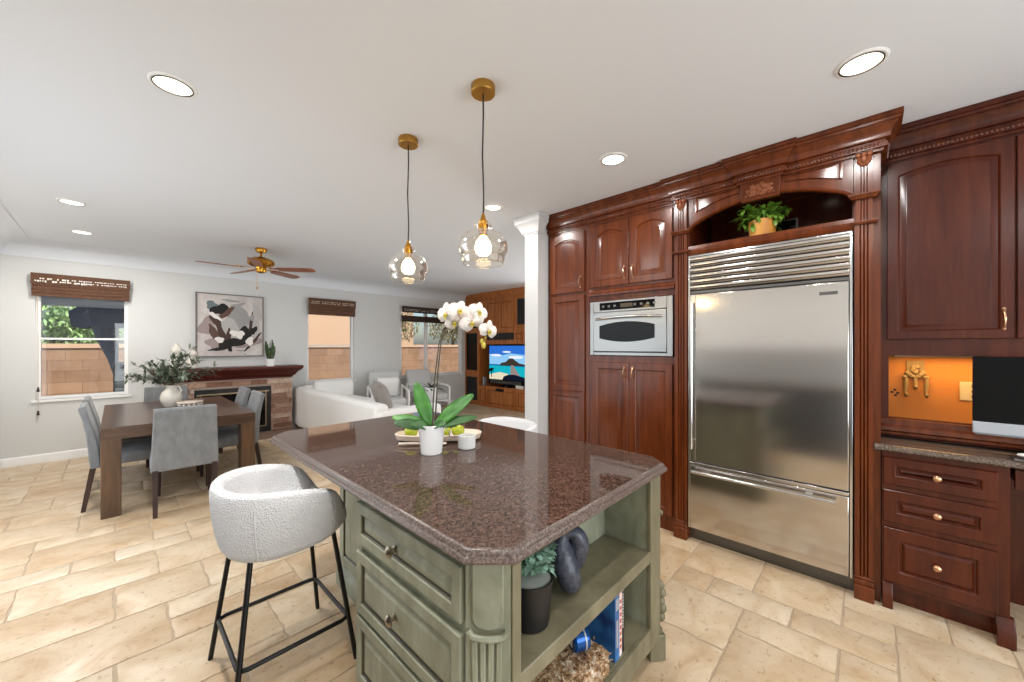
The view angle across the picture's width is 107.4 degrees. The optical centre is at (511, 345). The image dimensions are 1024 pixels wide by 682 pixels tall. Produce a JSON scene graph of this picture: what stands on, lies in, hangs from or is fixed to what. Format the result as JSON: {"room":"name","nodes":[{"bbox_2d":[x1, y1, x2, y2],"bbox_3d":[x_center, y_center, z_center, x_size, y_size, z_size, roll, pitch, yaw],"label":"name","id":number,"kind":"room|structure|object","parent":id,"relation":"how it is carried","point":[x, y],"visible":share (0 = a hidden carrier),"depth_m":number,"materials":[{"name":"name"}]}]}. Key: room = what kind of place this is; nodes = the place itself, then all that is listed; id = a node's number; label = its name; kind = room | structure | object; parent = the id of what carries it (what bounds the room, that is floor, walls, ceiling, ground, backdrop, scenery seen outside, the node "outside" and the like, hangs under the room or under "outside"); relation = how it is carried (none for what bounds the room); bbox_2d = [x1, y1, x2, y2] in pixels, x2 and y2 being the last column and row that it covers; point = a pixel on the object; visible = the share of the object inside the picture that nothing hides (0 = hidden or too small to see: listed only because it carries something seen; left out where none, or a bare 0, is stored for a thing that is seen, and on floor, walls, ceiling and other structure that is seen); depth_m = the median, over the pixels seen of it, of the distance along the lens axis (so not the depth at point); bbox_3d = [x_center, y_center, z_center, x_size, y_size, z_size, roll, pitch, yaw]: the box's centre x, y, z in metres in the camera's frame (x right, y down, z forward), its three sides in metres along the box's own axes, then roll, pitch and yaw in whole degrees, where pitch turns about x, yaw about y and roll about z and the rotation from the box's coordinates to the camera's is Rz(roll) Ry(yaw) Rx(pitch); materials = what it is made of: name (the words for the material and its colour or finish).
{"room":"kitchen","nodes":[
{"label":"kitchen","id":0,"kind":"room"},
{"bbox_2d":[0,254,464,458],"bbox_3d":[-3.447,0.089,7.369,0.140,2.744,7.840,0,0,43],"label":"wall","id":1,"kind":"structure","parent":0,"point":[161,304],"depth_m":5.43,"materials":[{"name":"white paint"}]},
{"bbox_2d":[30,272,129,300],"bbox_3d":[-5.595,-0.761,4.910,0.058,0.280,0.853,0,0,43],"label":"bamboo blind","id":2,"kind":"object","parent":1,"relation":"attached to","point":[42,284],"visible":1,"depth_m":4.87,"materials":[{"name":"brown wood"}]},
{"bbox_2d":[36,296,39,414],"bbox_3d":[-5.868,0.119,4.655,0.029,1.484,0.028,0,0,43],"label":"blind cord","id":3,"kind":"object","parent":2,"relation":"hanging from","point":[38,390],"visible":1,"depth_m":4.66,"materials":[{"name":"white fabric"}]},
{"bbox_2d":[31,296,131,402],"bbox_3d":[-5.665,-0.081,4.987,0.135,1.565,0.870,0,0,43],"label":"window","id":4,"kind":"structure","parent":1,"relation":"in","point":[39,326],"depth_m":4.88,"materials":[{"name":"white plastic"}]},
{"bbox_2d":[42,296,123,308],"bbox_3d":[-7.155,-0.783,4.160,0.790,0.440,8.200,0,0,43],"label":"roof","id":5,"kind":"structure","parent":1,"relation":"attached to","point":[53,301],"depth_m":5.35,"materials":[{"name":"grey paint"}]},
{"bbox_2d":[1,400,454,467],"bbox_3d":[-3.652,1.403,7.040,0.016,0.108,7.080,0,0,43],"label":"baseboard","id":6,"kind":"structure","parent":1,"relation":"attached to","point":[62,455],"depth_m":4.71,"materials":[{"name":"white paint"}]},
{"bbox_2d":[195,292,263,356],"bbox_3d":[-4.540,-0.329,6.080,0.044,1.002,0.889,0,0,43],"label":"abstract painting","id":7,"kind":"object","parent":1,"relation":"attached to","point":[226,325],"visible":0.98,"depth_m":6.04,"materials":[{"name":"grey"}]},
{"bbox_2d":[0,202,467,302],"bbox_3d":[0.009,-1.187,3.572,10.100,0.188,7.080,0,0,43],"label":"trim","id":8,"kind":"structure","parent":1,"relation":"attached to","point":[14,241],"depth_m":5.47,"materials":[{"name":"white paint"}]},
{"bbox_2d":[305,299,355,383],"bbox_3d":[-3.506,-0.081,7.267,0.135,1.565,0.940,0,0,43],"label":"window","id":9,"kind":"structure","parent":1,"relation":"in","point":[351,318],"depth_m":7.53,"materials":[{"name":"white plastic"}]},
{"bbox_2d":[308,297,355,316],"bbox_3d":[-3.427,-0.735,7.199,0.058,0.307,0.863,0,0,43],"label":"bamboo blind","id":10,"kind":"object","parent":9,"relation":"attached to","point":[317,306],"visible":1,"depth_m":7.16,"materials":[{"name":"brown wood"}]},
{"bbox_2d":[400,307,463,377],"bbox_3d":[-1.895,-0.075,8.967,0.135,1.575,1.795,0,0,43],"label":"window","id":11,"kind":"structure","parent":1,"relation":"in","point":[425,315],"depth_m":8.84,"materials":[{"name":"white plastic"}]},
{"bbox_2d":[402,306,446,323],"bbox_3d":[-1.822,-0.713,8.896,0.060,0.340,1.728,0,0,43],"label":"bamboo blind","id":12,"kind":"object","parent":11,"relation":"attached to","point":[405,318],"visible":0.59,"depth_m":8.60,"materials":[{"name":"brown wood"}]},
{"bbox_2d":[0,0,1023,294],"bbox_3d":[0.270,-1.343,3.848,10.400,0.120,8.140,0,0,43],"label":"ceiling","id":13,"kind":"structure","parent":0,"point":[287,146],"depth_m":2.00,"materials":[{"name":"white paint"}]},
{"bbox_2d":[56,198,87,205],"bbox_3d":[-3.920,-1.278,3.350,0.188,0.009,0.188,0,0,43],"label":"recessed light","id":14,"kind":"object","parent":13,"relation":"in","point":[62,200],"visible":1,"depth_m":3.34,"materials":[{"name":"white paint"}]},
{"bbox_2d":[69,229,93,234],"bbox_3d":[-4.839,-1.278,4.232,0.188,0.009,0.188,0,0,43],"label":"recessed light","id":15,"kind":"object","parent":13,"relation":"in","point":[71,230],"visible":1,"depth_m":4.23,"materials":[{"name":"white paint"}]},
{"bbox_2d":[146,71,197,97],"bbox_3d":[-1.667,-1.278,1.848,0.188,0.009,0.188,0,0,43],"label":"recessed light","id":16,"kind":"object","parent":13,"relation":"in","point":[171,84],"visible":1,"depth_m":1.84,"materials":[{"name":"white paint"}]},
{"bbox_2d":[196,247,315,288],"bbox_3d":[-3.345,-1.012,4.924,1.284,0.540,1.236,0,0,43],"label":"ceiling fan","id":17,"kind":"object","parent":13,"relation":"hanging from","point":[261,263],"visible":1,"depth_m":4.94,"materials":[{"name":"brown wood"}]},
{"bbox_2d":[388,134,427,283],"bbox_3d":[-0.643,-0.843,2.331,0.244,0.880,0.244,0,0,43],"label":"pendant light","id":18,"kind":"object","parent":13,"relation":"hanging from","point":[408,142],"visible":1,"depth_m":2.30,"materials":[{"name":"clear glass"}]},
{"bbox_2d":[404,240,411,258],"bbox_3d":[-0.643,-0.601,2.331,0.052,0.115,0.052,0,0,43],"label":"socket","id":19,"kind":"object","parent":18,"relation":"attached to","point":[407,248],"depth_m":2.31,"materials":[{"name":"gold metal"}]},
{"bbox_2d":[458,78,507,267],"bbox_3d":[-0.142,-0.843,1.857,0.244,0.880,0.244,0,0,43],"label":"pendant light","id":20,"kind":"object","parent":13,"relation":"hanging from","point":[482,89],"visible":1,"depth_m":1.82,"materials":[{"name":"clear glass"}]},
{"bbox_2d":[478,212,487,236],"bbox_3d":[-0.142,-0.601,1.857,0.052,0.115,0.052,0,0,43],"label":"socket","id":21,"kind":"object","parent":20,"relation":"attached to","point":[482,223],"depth_m":1.84,"materials":[{"name":"gold metal"}]},
{"bbox_2d":[484,203,502,210],"bbox_3d":[-0.175,-1.278,3.471,0.188,0.009,0.188,0,0,43],"label":"recessed light","id":22,"kind":"object","parent":13,"relation":"in","point":[491,206],"visible":0.97,"depth_m":3.47,"materials":[{"name":"white paint"}]},
{"bbox_2d":[599,152,626,165],"bbox_3d":[0.693,-1.278,2.580,0.188,0.009,0.188,0,0,43],"label":"recessed light","id":23,"kind":"object","parent":13,"relation":"in","point":[614,158],"visible":1,"depth_m":2.57,"materials":[{"name":"white paint"}]},
{"bbox_2d":[834,47,889,77],"bbox_3d":[1.583,-1.278,1.705,0.188,0.009,0.188,0,0,43],"label":"recessed light","id":24,"kind":"object","parent":13,"relation":"in","point":[864,61],"visible":1,"depth_m":1.69,"materials":[{"name":"white paint"}]},
{"bbox_2d":[0,403,1023,681],"bbox_3d":[0.244,1.459,4.039,10.600,0.004,8.201,0,0,43],"label":"floor","id":25,"kind":"structure","parent":0,"point":[132,596],"depth_m":2.09,"materials":[{"name":"tile"}]},
{"bbox_2d":[82,396,151,469],"bbox_3d":[-4.227,0.995,4.073,0.470,0.924,0.548,0,0,43],"label":"dining chair","id":26,"kind":"object","parent":25,"relation":"on","point":[88,399],"visible":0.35,"depth_m":3.94,"materials":[{"name":"grey fabric"}]},
{"bbox_2d":[78,402,160,512],"bbox_3d":[-3.740,0.995,3.613,0.470,0.924,0.548,0,0,43],"label":"dining chair","id":27,"kind":"object","parent":25,"relation":"on","point":[133,451],"visible":0.56,"depth_m":3.35,"materials":[{"name":"grey fabric"}]},
{"bbox_2d":[144,385,187,467],"bbox_3d":[-4.414,0.995,4.827,0.548,0.924,0.470,0,0,43],"label":"dining chair","id":28,"kind":"object","parent":25,"relation":"on","point":[150,393],"visible":0.29,"depth_m":4.89,"materials":[{"name":"grey fabric"}]},
{"bbox_2d":[100,396,254,519],"bbox_3d":[-3.733,1.075,4.173,1.840,0.765,1.095,0,0,43],"label":"dining table","id":29,"kind":"object","parent":25,"relation":"on","point":[127,420],"visible":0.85,"depth_m":3.49,"materials":[{"name":"brown wood"}]},
{"bbox_2d":[118,343,220,407],"bbox_3d":[-3.872,0.329,4.273,1.062,0.725,0.532,0,0,-2],"label":"vase","id":30,"kind":"object","parent":29,"relation":"on","point":[171,394],"visible":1,"depth_m":4.23,"materials":[{"name":"beige ceramic"}]},
{"bbox_2d":[170,343,182,368],"bbox_3d":[-4.790,0.146,5.370,0.142,0.370,0.144,0,0,43],"label":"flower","id":31,"kind":"object","parent":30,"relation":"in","point":[176,347],"visible":0.52,"depth_m":5.34,"materials":[{"name":"white plant"}]},
{"bbox_2d":[186,349,198,368],"bbox_3d":[-4.658,0.186,5.479,0.142,0.290,0.144,0,0,43],"label":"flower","id":32,"kind":"object","parent":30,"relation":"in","point":[193,353],"visible":0.7,"depth_m":5.45,"materials":[{"name":"white plant"}]},
{"bbox_2d":[176,400,203,406],"bbox_3d":[-3.609,0.655,4.217,0.236,0.074,0.236,0,0,43],"label":"stand","id":33,"kind":"object","parent":29,"relation":"on","point":[186,402],"visible":0.86,"depth_m":4.18,"materials":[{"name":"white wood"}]},
{"bbox_2d":[176,400,203,403],"bbox_3d":[-3.609,0.627,4.217,0.236,0.019,0.236,0,0,43],"label":"tray","id":34,"kind":"object","parent":33,"relation":"on","point":[186,401],"depth_m":4.20,"materials":[{"name":"brown wood"}]},
{"bbox_2d":[150,404,218,518],"bbox_3d":[-3.044,0.995,3.498,0.470,0.924,0.548,0,0,-44],"label":"dining chair","id":35,"kind":"object","parent":25,"relation":"on","point":[186,436],"visible":0.98,"depth_m":3.32,"materials":[{"name":"grey fabric"}]},
{"bbox_2d":[196,386,250,471],"bbox_3d":[-3.633,0.995,4.686,0.470,0.924,0.548,0,0,43],"label":"dining chair","id":36,"kind":"object","parent":25,"relation":"on","point":[243,393],"visible":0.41,"depth_m":4.71,"materials":[{"name":"grey fabric"}]},
{"bbox_2d":[149,364,303,439],"bbox_3d":[-4.327,0.894,5.872,0.639,1.125,1.925,0,0,43],"label":"fireplace","id":37,"kind":"object","parent":25,"relation":"on","point":[275,381],"visible":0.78,"depth_m":6.14,"materials":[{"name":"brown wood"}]},
{"bbox_2d":[265,340,275,365],"bbox_3d":[-3.966,0.112,6.170,0.142,0.439,0.136,0,0,-17],"label":"potted cactus","id":38,"kind":"object","parent":37,"relation":"on","point":[270,352],"visible":1,"depth_m":6.14,"materials":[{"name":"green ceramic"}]},
{"bbox_2d":[200,390,264,485],"bbox_3d":[-3.154,0.995,4.232,0.470,0.924,0.548,0,0,43],"label":"dining chair","id":39,"kind":"object","parent":25,"relation":"on","point":[227,437],"visible":0.44,"depth_m":4.22,"materials":[{"name":"grey fabric"}]},
{"bbox_2d":[208,464,355,681],"bbox_3d":[-1.069,1.023,1.751,0.552,0.872,0.528,0,0,43],"label":"bar stool","id":40,"kind":"object","parent":25,"relation":"on","point":[263,512],"visible":1,"depth_m":1.56,"materials":[{"name":"white fabric"}]},
{"bbox_2d":[294,379,440,428],"bbox_3d":[-2.422,1.012,5.950,3.100,0.790,0.970,0,0,43],"label":"sofa","id":41,"kind":"object","parent":25,"relation":"on","point":[322,402],"visible":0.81,"depth_m":5.72,"materials":[{"name":"white fabric"}]},
{"bbox_2d":[313,379,353,395],"bbox_3d":[-3.264,0.787,6.893,0.220,0.340,0.680,0,0,43],"label":"cushion","id":42,"kind":"object","parent":41,"relation":"on","point":[345,387],"depth_m":6.83,"materials":[{"name":"white fabric"}]},
{"bbox_2d":[347,395,371,399],"bbox_3d":[-2.985,0.987,6.628,0.870,0.140,0.760,0,0,43],"label":"seat cushion","id":43,"kind":"object","parent":41,"relation":"on","point":[355,396],"depth_m":6.69,"materials":[{"name":"white fabric"}]},
{"bbox_2d":[371,381,392,408],"bbox_3d":[-1.865,0.715,5.375,0.257,0.394,0.660,0,0,-27],"label":"throw pillow","id":44,"kind":"object","parent":41,"relation":"on","point":[380,392],"visible":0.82,"depth_m":5.13,"materials":[{"name":"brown fabric"}]},
{"bbox_2d":[366,371,409,405],"bbox_3d":[-2.448,0.988,7.384,0.704,0.943,0.799,0,0,-29],"label":"armchair","id":45,"kind":"object","parent":25,"relation":"on","point":[373,376],"visible":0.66,"depth_m":7.50,"materials":[{"name":"grey fabric"}]},
{"bbox_2d":[369,371,399,395],"bbox_3d":[-2.590,0.763,7.645,0.600,0.493,0.205,0,0,-29],"label":"cushion","id":46,"kind":"object","parent":45,"relation":"on","point":[373,376],"depth_m":7.61,"materials":[{"name":"grey fabric"}]},
{"bbox_2d":[377,377,398,395],"bbox_3d":[-2.412,0.795,7.284,0.420,0.394,0.216,0,0,-29],"label":"throw pillow","id":47,"kind":"object","parent":45,"relation":"on","point":[391,383],"visible":0.59,"depth_m":7.24,"materials":[{"name":"white fabric"}]},
{"bbox_2d":[370,395,406,404],"bbox_3d":[-2.413,1.067,7.320,0.600,0.140,0.630,0,0,-29],"label":"seat cushion","id":48,"kind":"object","parent":45,"relation":"on","point":[398,399],"depth_m":7.15,"materials":[{"name":"grey fabric"}]},
{"bbox_2d":[405,369,450,404],"bbox_3d":[-1.838,0.988,8.104,0.799,0.943,0.704,0,0,43],"label":"armchair","id":49,"kind":"object","parent":25,"relation":"on","point":[423,376],"visible":0.45,"depth_m":8.14,"materials":[{"name":"grey fabric"}]},
{"bbox_2d":[405,369,431,392],"bbox_3d":[-2.054,0.763,8.309,0.205,0.493,0.600,0,0,43],"label":"cushion","id":50,"kind":"object","parent":49,"relation":"on","point":[423,376],"depth_m":8.24,"materials":[{"name":"grey fabric"}]},
{"bbox_2d":[410,392,447,399],"bbox_3d":[-1.786,1.067,8.054,0.630,0.140,0.600,0,0,43],"label":"seat cushion","id":51,"kind":"object","parent":49,"relation":"on","point":[441,395],"depth_m":7.97,"materials":[{"name":"grey fabric"}]},
{"bbox_2d":[414,401,447,406],"bbox_3d":[-1.352,1.207,6.280,0.560,0.500,0.560,0,0,43],"label":"side table","id":52,"kind":"object","parent":25,"relation":"on","point":[442,403],"visible":0.17,"depth_m":6.26,"materials":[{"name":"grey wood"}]},
{"bbox_2d":[421,383,443,402],"bbox_3d":[-1.357,0.786,6.274,0.414,0.340,0.514,0,0,43],"label":"bromeliad","id":53,"kind":"object","parent":52,"relation":"on","point":[429,390],"visible":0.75,"depth_m":6.19,"materials":[{"name":"white ceramic"}]},
{"bbox_2d":[424,387,435,402],"bbox_3d":[-1.352,0.822,6.280,0.238,0.270,0.240,0,0,43],"label":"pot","id":54,"kind":"object","parent":53,"relation":"on","point":[427,389],"depth_m":6.18,"materials":[{"name":"white ceramic"}]},
{"bbox_2d":[465,287,524,412],"bbox_3d":[0.106,0.088,8.828,3.008,2.737,0.825,0,0,43],"label":"entertainment center","id":55,"kind":"object","parent":25,"relation":"on","point":[505,308],"visible":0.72,"depth_m":8.84,"materials":[{"name":"brown wood"}]},
{"bbox_2d":[489,345,524,387],"bbox_3d":[-0.094,0.468,8.676,1.205,0.978,0.150,0,0,43],"label":"television","id":56,"kind":"object","parent":55,"relation":"attached to","point":[506,362],"visible":0.77,"depth_m":8.62,"materials":[{"name":"black"}]},
{"bbox_2d":[336,476,666,681],"bbox_3d":[-0.277,1.018,1.945,1.718,0.878,1.207,0,0,43],"label":"kitchen island","id":57,"kind":"object","parent":25,"relation":"on","point":[423,615],"visible":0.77,"depth_m":1.30,"materials":[{"name":"green paint"}]},
{"bbox_2d":[269,412,667,564],"bbox_3d":[-0.376,0.558,2.039,2.018,0.042,1.195,0,0,43],"label":"island countertop","id":58,"kind":"structure","parent":57,"relation":"on","point":[502,500],"depth_m":1.52,"materials":[{"name":"brown stone"}]},
{"bbox_2d":[398,442,446,445],"bbox_3d":[-0.481,0.528,2.028,0.258,0.018,0.040,0,0,-7],"label":"wooden spoon","id":59,"kind":"object","parent":58,"relation":"on","point":[400,443],"visible":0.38,"depth_m":2.02,"materials":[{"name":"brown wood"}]},
{"bbox_2d":[395,429,481,441],"bbox_3d":[-0.419,0.514,2.153,0.490,0.044,0.180,0,0,-3],"label":"fruit tray","id":60,"kind":"object","parent":58,"relation":"on","point":[400,435],"visible":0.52,"depth_m":2.08,"materials":[{"name":"brown wood"}]},
{"bbox_2d":[404,429,417,435],"bbox_3d":[-0.573,0.484,2.136,0.076,0.076,0.076,0,0,43],"label":"apple","id":61,"kind":"object","parent":60,"relation":"on","point":[408,432],"visible":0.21,"depth_m":2.10,"materials":[{"name":"green food"}]},
{"bbox_2d":[451,425,463,434],"bbox_3d":[-0.312,0.484,2.173,0.074,0.074,0.074,0,0,43],"label":"apple","id":62,"kind":"object","parent":60,"relation":"on","point":[459,429],"visible":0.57,"depth_m":2.15,"materials":[{"name":"green food"}]},
{"bbox_2d":[392,301,496,455],"bbox_3d":[-0.346,0.155,1.915,0.530,0.763,0.219,0,0,-9],"label":"orchid","id":63,"kind":"object","parent":58,"relation":"on","point":[431,429],"visible":1,"depth_m":1.87,"materials":[{"name":"white plant"}]},
{"bbox_2d":[458,433,475,449],"bbox_3d":[-0.238,0.503,1.981,0.094,0.066,0.094,0,0,43],"label":"candle jar","id":64,"kind":"object","parent":58,"relation":"on","point":[466,441],"visible":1,"depth_m":1.95,"materials":[{"name":"white glass"}]},
{"bbox_2d":[521,542,558,633],"bbox_3d":[0.061,0.779,1.252,0.209,0.274,0.173,0,0,-11],"label":"potted succulent","id":65,"kind":"object","parent":57,"relation":"on","point":[537,576],"visible":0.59,"depth_m":1.20,"materials":[{"name":"black ceramic"}]},
{"bbox_2d":[521,572,553,633],"bbox_3d":[0.058,0.840,1.256,0.164,0.154,0.164,0,0,43],"label":"pot","id":66,"kind":"object","parent":65,"relation":"on","point":[536,590],"depth_m":1.19,"materials":[{"name":"black ceramic"}]},
{"bbox_2d":[550,526,588,593],"bbox_3d":[0.214,0.790,1.411,0.127,0.243,0.170,0,0,43],"label":"knot sculpture","id":67,"kind":"object","parent":57,"relation":"on","point":[572,550],"visible":0.87,"depth_m":1.36,"materials":[{"name":"stone"}]},
{"bbox_2d":[531,636,612,681],"bbox_3d":[0.146,1.201,1.326,0.236,0.121,0.527,0,0,43],"label":"seagrass basket","id":68,"kind":"object","parent":57,"relation":"on","point":[591,665],"visible":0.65,"depth_m":1.37,"materials":[{"name":"beige wicker"}]},
{"bbox_2d":[569,627,590,653],"bbox_3d":[0.252,1.112,1.431,0.067,0.086,0.086,0,0,-18],"label":"tin","id":69,"kind":"object","parent":68,"relation":"on","point":[582,642],"visible":0.59,"depth_m":1.40,"materials":[{"name":"blue metal"}]},
{"bbox_2d":[521,534,649,681],"bbox_3d":[0.238,0.943,1.442,0.230,0.052,0.865,0,0,43],"label":"shelf","id":70,"kind":"object","parent":57,"relation":"attached to","point":[612,562],"depth_m":1.39,"materials":[{"name":"green paint"}]},
{"bbox_2d":[587,595,618,662],"bbox_3d":[0.355,1.127,1.564,0.181,0.262,0.036,0,0,43],"label":"book","id":71,"kind":"object","parent":57,"relation":"on","point":[605,627],"visible":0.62,"depth_m":1.51,"materials":[{"name":"blue paper"}]},
{"bbox_2d":[616,598,618,648],"bbox_3d":[0.421,1.109,1.503,0.001,0.195,0.022,0,0,43],"label":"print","id":72,"kind":"object","parent":71,"relation":"attached to","point":[617,599],"depth_m":1.50,"materials":[{"name":"white paper"}]},
{"bbox_2d":[619,592,621,656],"bbox_3d":[0.379,1.123,1.585,0.171,0.268,0.024,0,0,43],"label":"book","id":73,"kind":"object","parent":57,"relation":"on","point":[620,594],"visible":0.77,"depth_m":1.53,"materials":[{"name":"white paper"}]},
{"bbox_2d":[622,590,623,651],"bbox_3d":[0.394,1.119,1.604,0.171,0.277,0.022,0,0,43],"label":"book","id":74,"kind":"object","parent":57,"relation":"on","point":[623,590],"visible":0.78,"depth_m":1.55,"materials":[{"name":"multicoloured paper"}]},
{"bbox_2d":[603,614,646,681],"bbox_3d":[0.231,1.282,1.448,0.212,0.049,0.865,0,0,43],"label":"shelf","id":75,"kind":"object","parent":57,"relation":"attached to","point":[635,628],"depth_m":1.62,"materials":[{"name":"green paint"}]},
{"bbox_2d":[478,417,537,432],"bbox_3d":[-0.089,1.023,2.872,0.552,0.872,0.528,0,0,43],"label":"bar stool","id":76,"kind":"object","parent":25,"relation":"on","point":[518,423],"visible":0.16,"depth_m":3.05,"materials":[{"name":"white fabric"}]},
{"bbox_2d":[546,205,589,443],"bbox_3d":[0.713,0.088,3.811,0.474,2.738,0.675,0,0,43],"label":"pantry cabinet","id":77,"kind":"object","parent":25,"relation":"on","point":[568,232],"visible":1,"depth_m":3.59,"materials":[{"name":"brown wood"}]},
{"bbox_2d":[584,182,675,531],"bbox_3d":[1.172,0.088,3.376,0.791,2.738,0.675,0,0,43],"label":"tall cabinet","id":78,"kind":"object","parent":25,"relation":"on","point":[632,245],"visible":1,"depth_m":3.14,"materials":[{"name":"brown wood"}]},
{"bbox_2d":[590,295,673,355],"bbox_3d":[1.120,-0.158,3.326,0.739,0.477,0.522,0,0,43],"label":"wall oven","id":79,"kind":"object","parent":78,"relation":"in","point":[638,326],"visible":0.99,"depth_m":3.14,"materials":[{"name":"grey metal"}]},
{"bbox_2d":[660,106,903,604],"bbox_3d":[1.849,0.088,2.699,1.306,2.738,0.728,0,0,43],"label":"refrigerator surround","id":80,"kind":"object","parent":25,"relation":"on","point":[830,179],"visible":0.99,"depth_m":2.33,"materials":[{"name":"brown wood"}]},
{"bbox_2d":[729,201,791,235],"bbox_3d":[1.726,-0.869,2.628,0.364,0.237,0.229,0,0,43],"label":"potted fern","id":81,"kind":"object","parent":80,"relation":"in","point":[762,220],"visible":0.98,"depth_m":2.56,"materials":[{"name":"green plant"}]},
{"bbox_2d":[748,217,775,235],"bbox_3d":[1.743,-0.809,2.619,0.164,0.118,0.164,0,0,43],"label":"pot","id":82,"kind":"object","parent":80,"relation":"in","point":[756,225],"depth_m":2.56,"materials":[{"name":"orange ceramic"}]},
{"bbox_2d":[688,231,853,577],"bbox_3d":[1.811,0.342,2.673,0.914,2.030,0.588,0,0,43],"label":"refrigerator","id":83,"kind":"object","parent":80,"relation":"in","point":[771,326],"visible":1,"depth_m":2.44,"materials":[{"name":"grey metal"}]},
{"bbox_2d":[776,218,797,231],"bbox_3d":[1.923,-0.827,2.734,0.248,0.152,0.015,0,0,43],"label":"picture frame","id":84,"kind":"object","parent":80,"relation":"on","point":[787,224],"visible":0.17,"depth_m":2.68,"materials":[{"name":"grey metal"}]},
{"bbox_2d":[881,450,1016,651],"bbox_3d":[2.452,1.023,2.174,0.459,0.868,0.662,0,0,43],"label":"base cabinet","id":85,"kind":"object","parent":25,"relation":"on","point":[945,523],"visible":0.99,"depth_m":1.96,"materials":[{"name":"brown wood"}]},
{"bbox_2d":[874,435,1023,490],"bbox_3d":[2.711,0.621,1.935,1.224,0.141,0.652,0,0,43],"label":"countertop","id":86,"kind":"structure","parent":85,"relation":"on","point":[935,449],"depth_m":1.98,"materials":[{"name":"stone"}]},
{"bbox_2d":[881,90,1023,450],"bbox_3d":[2.785,-0.369,1.992,1.195,1.823,0.467,0,0,43],"label":"hutch","id":87,"kind":"object","parent":86,"relation":"on","point":[952,182],"visible":0.96,"depth_m":2.10,"materials":[{"name":"brown wood"}]},
{"bbox_2d":[902,361,928,397],"bbox_3d":[2.518,0.207,2.346,0.117,0.231,0.050,0,0,43],"label":"wall sculpture","id":88,"kind":"object","parent":87,"relation":"attached to","point":[915,370],"visible":1,"depth_m":2.35,"materials":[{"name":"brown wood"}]},
{"bbox_2d":[895,356,972,357],"bbox_3d":[2.710,0.061,2.047,0.880,0.007,0.100,0,0,43],"label":"strip light","id":89,"kind":"object","parent":87,"relation":"attached to","point":[895,356],"depth_m":2.19,"materials":[{"name":"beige plastic"}]},
{"bbox_2d":[960,382,971,400],"bbox_3d":[2.696,0.267,2.206,0.090,0.110,0.008,0,0,43],"label":"outlet plate","id":90,"kind":"object","parent":87,"relation":"attached to","point":[965,387],"visible":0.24,"depth_m":2.22,"materials":[{"name":"beige plastic"}]},
{"bbox_2d":[972,356,1023,438],"bbox_3d":[2.629,0.302,1.804,0.534,0.494,0.095,0,0,43],"label":"computer","id":91,"kind":"object","parent":86,"relation":"on","point":[997,382],"visible":1,"depth_m":1.93,"materials":[{"name":"black"}]},
{"bbox_2d":[1008,455,1023,461],"bbox_3d":[2.606,0.545,1.671,0.475,0.011,0.100,0,0,43],"label":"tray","id":92,"kind":"object","parent":86,"relation":"on","point":[1013,457],"visible":1,"depth_m":1.80,"materials":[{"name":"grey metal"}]},
{"bbox_2d":[1010,478,1023,605],"bbox_3d":[3.078,1.077,1.970,0.740,0.760,0.095,0,0,43],"label":"trim","id":93,"kind":"structure","parent":25,"relation":"on","point":[1016,496],"depth_m":2.12,"materials":[{"name":"brown wood"}]},
{"bbox_2d":[525,228,548,434],"bbox_3d":[1.586,0.089,5.209,0.170,2.744,4.055,0,0,43],"label":"column","id":94,"kind":"structure","parent":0,"point":[536,245],"depth_m":3.74,"materials":[{"name":"grey paint"}]},
{"bbox_2d":[513,211,548,236],"bbox_3d":[1.248,-1.192,4.851,0.338,0.178,3.239,0,0,43],"label":"trim","id":95,"kind":"structure","parent":94,"relation":"attached to","point":[535,222],"depth_m":3.67,"materials":[{"name":"grey paint"}]},
{"label":"outside","id":96,"kind":"structure","parent":0,"visible":0},
{"bbox_3d":[-6.863,1.557,9.943,8.360,0.100,23.000,0,0,43],"label":"ground","id":97,"kind":"structure","parent":96,"visible":0},
{"bbox_2d":[42,305,123,343],"bbox_3d":[-8.985,0.292,7.217,1.170,2.438,2.324,0,0,34],"label":"leafy shrub","id":98,"kind":"object","parent":97,"relation":"on","point":[61,329],"visible":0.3,"depth_m":7.26,"materials":[{"name":"green plant"}]},
{"bbox_2d":[68,307,123,372],"bbox_3d":[-6.298,0.382,6.075,0.847,2.250,1.118,0,0,43],"label":"patio umbrella","id":99,"kind":"object","parent":97,"relation":"on","point":[104,322],"visible":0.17,"depth_m":5.74,"materials":[{"name":"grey fabric"}]},
{"bbox_2d":[113,362,123,391],"bbox_3d":[-5.707,0.872,5.818,0.512,1.270,0.640,0,0,43],"label":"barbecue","id":100,"kind":"object","parent":97,"relation":"on","point":[118,367],"visible":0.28,"depth_m":5.51,"materials":[{"name":"silver metal"}]},
{"bbox_2d":[42,347,457,395],"bbox_3d":[-5.977,0.772,9.104,0.200,1.470,23.000,0,0,43],"label":"wall","id":101,"kind":"structure","parent":97,"relation":"on","point":[65,371],"depth_m":7.12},
{"bbox_2d":[42,344,457,347],"bbox_3d":[-5.977,-0.003,9.104,0.260,0.080,23.000,0,0,43],"label":"cap","id":102,"kind":"object","parent":101,"relation":"on","point":[43,345],"depth_m":7.03,"materials":[{"name":"beige paint"}]},
{"bbox_2d":[308,302,412,344],"bbox_3d":[-5.842,-1.268,13.246,0.300,5.550,5.200,0,0,43],"label":"wall","id":103,"kind":"structure","parent":97,"relation":"on","point":[322,329],"depth_m":12.72,"materials":[{"name":"beige paint"}]},
{"bbox_2d":[402,312,421,341],"bbox_3d":[-3.946,0.106,12.117,1.050,2.808,2.284,0,0,43],"label":"leafy shrub","id":104,"kind":"object","parent":97,"relation":"on","point":[411,327],"visible":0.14,"depth_m":12.51,"materials":[{"name":"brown plant"}]},
{"bbox_2d":[427,314,457,344],"bbox_3d":[-2.236,0.084,13.938,1.053,2.853,2.320,0,0,43],"label":"leafy shrub","id":105,"kind":"object","parent":97,"relation":"on","point":[454,331],"visible":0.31,"depth_m":13.62,"materials":[{"name":"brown plant"}]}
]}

